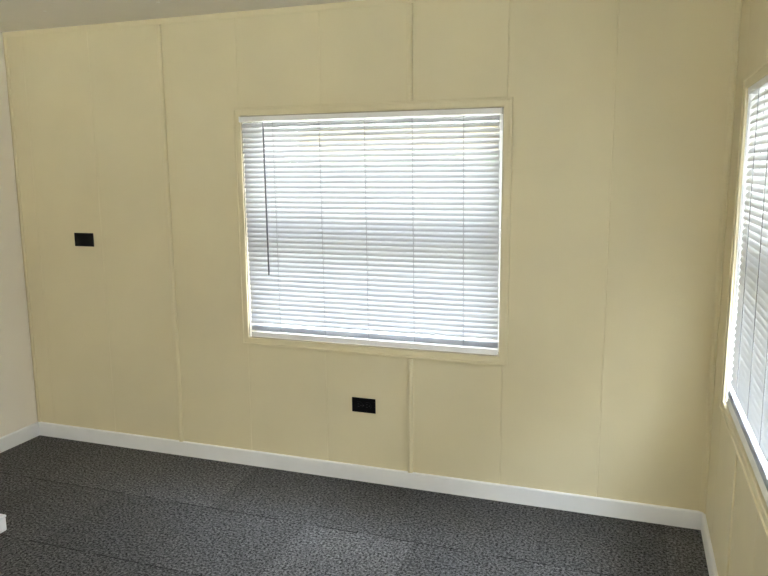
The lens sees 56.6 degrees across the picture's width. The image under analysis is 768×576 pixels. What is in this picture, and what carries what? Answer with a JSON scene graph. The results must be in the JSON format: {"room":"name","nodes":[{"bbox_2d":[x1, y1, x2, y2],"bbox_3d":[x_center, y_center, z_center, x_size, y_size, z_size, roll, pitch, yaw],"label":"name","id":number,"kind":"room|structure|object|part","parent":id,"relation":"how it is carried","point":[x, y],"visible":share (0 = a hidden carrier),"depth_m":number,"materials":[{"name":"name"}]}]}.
{"room":"empty room","nodes":[
{"label":"empty room","id":0,"kind":"room"},
{"bbox_2d":[0,32,37,436],"bbox_3d":[-2.745,0.127,1.610,0.130,2.132,4.700,3,10,19],"label":"wall","id":1,"kind":"structure","parent":0,"point":[18,410],"depth_m":3.73,"materials":[{"name":"paint"}]},
{"bbox_2d":[0,422,39,452],"bbox_3d":[-2.672,1.145,1.750,0.012,0.076,4.688,3,10,19],"label":"baseboard","id":2,"kind":"structure","parent":1,"relation":"attached to","point":[20,436],"depth_m":3.81,"materials":[{"name":"white paint"}]},
{"bbox_2d":[0,0,360,32],"bbox_3d":[-1.095,-0.917,0.857,3.639,0.150,4.960,3,10,19],"label":"ceiling","id":3,"kind":"structure","parent":0,"point":[15,15],"depth_m":3.11,"materials":[{"name":"paint"}]},
{"bbox_2d":[0,435,708,575],"bbox_3d":[-1.078,1.320,1.229,3.639,0.120,4.960,3,10,19],"label":"floor","id":4,"kind":"structure","parent":0,"point":[70,507],"depth_m":2.88,"materials":[{"name":"grey carpet"}]},
{"bbox_2d":[0,514,6,532],"bbox_3d":[-1.688,0.961,2.836,0.264,0.068,0.216,3,10,19],"label":"plastic box","id":5,"kind":"object","parent":4,"relation":"on","point":[3,527],"visible":1,"depth_m":2.88,"materials":[{"name":"white plastic"}]},
{"bbox_2d":[2,0,734,510],"bbox_3d":[-0.299,-0.172,3.295,3.639,2.132,0.130,3,10,19],"label":"wall","id":6,"kind":"structure","parent":0,"point":[620,106],"depth_m":3.07,"materials":[{"name":"beige paint"}]},
{"bbox_2d":[3,38,40,421],"bbox_3d":[-1.909,-0.263,3.769,0.016,2.029,0.008,3,10,19],"label":"trim","id":7,"kind":"structure","parent":6,"relation":"attached to","point":[4,39],"depth_m":3.75,"materials":[{"name":"beige paint"}]},
{"bbox_2d":[74,233,93,246],"bbox_3d":[-1.532,-0.247,3.640,0.119,0.069,0.007,3,10,19],"label":"blank wall plate","id":8,"kind":"object","parent":6,"relation":"attached to","point":[81,239],"visible":1,"depth_m":3.64,"materials":[{"name":"black plastic"}]},
{"bbox_2d":[155,24,183,441],"bbox_3d":[-1.042,-0.219,3.469,0.024,2.029,0.015,3,10,19],"label":"trim","id":9,"kind":"structure","parent":6,"relation":"attached to","point":[158,27],"depth_m":3.45,"materials":[{"name":"beige paint"}]},
{"bbox_2d":[3,0,437,37],"bbox_3d":[-0.329,-1.200,3.060,3.379,0.026,0.004,3,10,19],"label":"trim","id":10,"kind":"structure","parent":6,"relation":"attached to","point":[363,3],"depth_m":3.21,"materials":[{"name":"beige paint"}]},
{"bbox_2d":[352,397,375,413],"bbox_3d":[-0.093,0.538,3.269,0.115,0.069,0.008,3,10,19],"label":"outlet","id":11,"kind":"object","parent":6,"relation":"attached to","point":[365,405],"visible":1,"depth_m":3.27,"materials":[{"name":"black plastic"}]},
{"bbox_2d":[356,402,362,408],"bbox_3d":[-0.114,0.538,3.273,0.034,0.034,0.002,3,10,19],"label":"socket","id":12,"kind":"object","parent":11,"relation":"attached to","point":[359,405],"depth_m":3.27,"materials":[{"name":"black plastic"}]},
{"bbox_2d":[364,402,370,409],"bbox_3d":[-0.075,0.540,3.260,0.034,0.034,0.002,3,10,19],"label":"socket","id":13,"kind":"object","parent":11,"relation":"attached to","point":[367,405],"depth_m":3.26,"materials":[{"name":"black plastic"}]},
{"bbox_2d":[38,422,702,529],"bbox_3d":[-0.315,0.854,3.398,3.379,0.076,0.012,3,10,19],"label":"baseboard","id":14,"kind":"structure","parent":6,"relation":"attached to","point":[650,513],"depth_m":3.26,"materials":[{"name":"white paint"}]},
{"bbox_2d":[232,97,512,365],"bbox_3d":[-0.062,-0.255,3.191,1.271,1.105,0.144,3,10,19],"label":"window","id":15,"kind":"structure","parent":6,"relation":"in","point":[506,119],"depth_m":3.10,"materials":[{"name":"beige paint"}]},
{"bbox_2d":[238,107,502,354],"bbox_3d":[-0.088,-0.245,3.129,1.196,1.023,0.045,3,10,19],"label":"blind","id":16,"kind":"object","parent":15,"relation":"attached to","point":[407,243],"visible":1,"depth_m":3.11,"materials":[{"name":"white plastic"}]},
{"bbox_3d":[-0.488,-0.264,3.274,0.012,0.980,0.016,3,10,19],"label":"ladder cord","id":17,"kind":"part","parent":16,"relation":"part of","materials":[{"name":"white fabric"}]},
{"bbox_3d":[-0.274,-0.253,3.200,0.012,0.980,0.016,3,10,19],"label":"ladder cord","id":18,"kind":"part","parent":16,"relation":"part of","materials":[{"name":"white fabric"}]},
{"bbox_3d":[-0.074,-0.243,3.132,0.012,0.980,0.016,3,10,19],"label":"ladder cord","id":19,"kind":"part","parent":16,"relation":"part of","materials":[{"name":"white fabric"}]},
{"bbox_3d":[-0.073,0.245,3.214,1.172,0.027,0.029,3,10,19],"label":"rail","id":20,"kind":"part","parent":16,"relation":"part of","materials":[{"name":"white plastic"}]},
{"bbox_3d":[0.128,-0.234,3.063,0.012,0.980,0.016,3,10,19],"label":"ladder cord","id":21,"kind":"part","parent":16,"relation":"part of","materials":[{"name":"white fabric"}]},
{"bbox_3d":[0.335,-0.223,2.993,0.012,0.980,0.016,3,10,19],"label":"ladder cord","id":22,"kind":"part","parent":16,"relation":"part of","materials":[{"name":"white fabric"}]},
{"bbox_3d":[-0.050,-0.502,3.190,1.191,0.538,0.024,3,10,19],"label":"sash","id":23,"kind":"part","parent":15,"relation":"part of","materials":[{"name":"white plastic"}]},
{"bbox_3d":[-0.056,-0.013,3.244,1.191,0.530,0.024,3,10,19],"label":"sash","id":24,"kind":"part","parent":15,"relation":"part of","materials":[{"name":"white plastic"}]},
{"bbox_2d":[407,3,412,472],"bbox_3d":[0.111,-0.162,3.075,0.024,2.029,0.015,3,10,19],"label":"trim","id":25,"kind":"structure","parent":6,"relation":"attached to","point":[409,5],"depth_m":2.97,"materials":[{"name":"beige paint"}]},
{"bbox_2d":[699,0,741,513],"bbox_3d":[1.263,-0.119,2.677,0.021,2.056,0.021,3,10,19],"label":"trim","id":26,"kind":"structure","parent":6,"relation":"attached to","point":[738,3],"depth_m":2.67,"materials":[{"name":"beige paint"}]},
{"bbox_2d":[705,0,767,575],"bbox_3d":[0.572,0.291,0.478,0.130,2.132,4.700,3,10,19],"label":"wall","id":27,"kind":"structure","parent":0,"point":[749,543],"depth_m":2.36,"materials":[{"name":"beige paint"}]},
{"bbox_2d":[701,513,717,575],"bbox_3d":[0.511,1.303,0.664,0.012,0.076,4.688,3,10,19],"label":"baseboard","id":28,"kind":"structure","parent":27,"relation":"attached to","point":[712,569],"depth_m":2.62,"materials":[{"name":"white paint"}]},
{"bbox_2d":[719,59,767,540],"bbox_3d":[1.020,-0.026,1.765,0.144,1.105,1.271,3,10,19],"label":"window","id":29,"kind":"structure","parent":27,"relation":"in","point":[760,72],"depth_m":2.29,"materials":[{"name":"beige paint"}]},
{"bbox_2d":[727,75,767,505],"bbox_3d":[0.964,-0.032,1.773,0.045,1.031,1.173,3,10,19],"label":"blind","id":30,"kind":"object","parent":29,"relation":"attached to","point":[747,401],"visible":1,"depth_m":2.03,"materials":[{"name":"white plastic"}]},
{"bbox_3d":[0.970,0.466,1.841,0.029,0.027,1.143,3,10,19],"label":"rail","id":31,"kind":"part","parent":30,"relation":"part of","materials":[{"name":"white plastic"}]},
{"bbox_3d":[1.105,-0.094,2.154,0.018,0.988,0.018,3,10,19],"label":"ladder cord","id":32,"kind":"part","parent":30,"relation":"part of","materials":[{"name":"white fabric"}]},
{"bbox_3d":[1.031,-0.058,1.943,0.018,0.988,0.018,3,10,19],"label":"ladder cord","id":33,"kind":"part","parent":30,"relation":"part of","materials":[{"name":"white fabric"}]},
{"bbox_3d":[0.962,-0.025,1.746,0.018,0.988,0.018,3,10,19],"label":"ladder cord","id":34,"kind":"part","parent":30,"relation":"part of","materials":[{"name":"white fabric"}]},
{"bbox_2d":[724,16,767,575],"bbox_3d":[1.057,-0.015,2.064,0.006,2.056,0.040,3,10,19],"label":"trim","id":35,"kind":"structure","parent":27,"relation":"attached to","point":[734,469],"depth_m":2.16,"materials":[{"name":"beige paint"}]},
{"label":"outside","id":36,"kind":"structure","parent":0,"visible":0},
{"bbox_3d":[2.401,0.027,13.042,80.000,0.300,100.000,3,10,19],"label":"ground","id":37,"kind":"structure","parent":36,"visible":0},
{"bbox_2d":[300,121,496,157],"bbox_3d":[6.324,-5.095,26.896,19.000,5.200,7.200,3,10,19],"label":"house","id":38,"kind":"structure","parent":37,"relation":"on","point":[476,121],"depth_m":25.30,"materials":[{"name":"white"}]}
]}

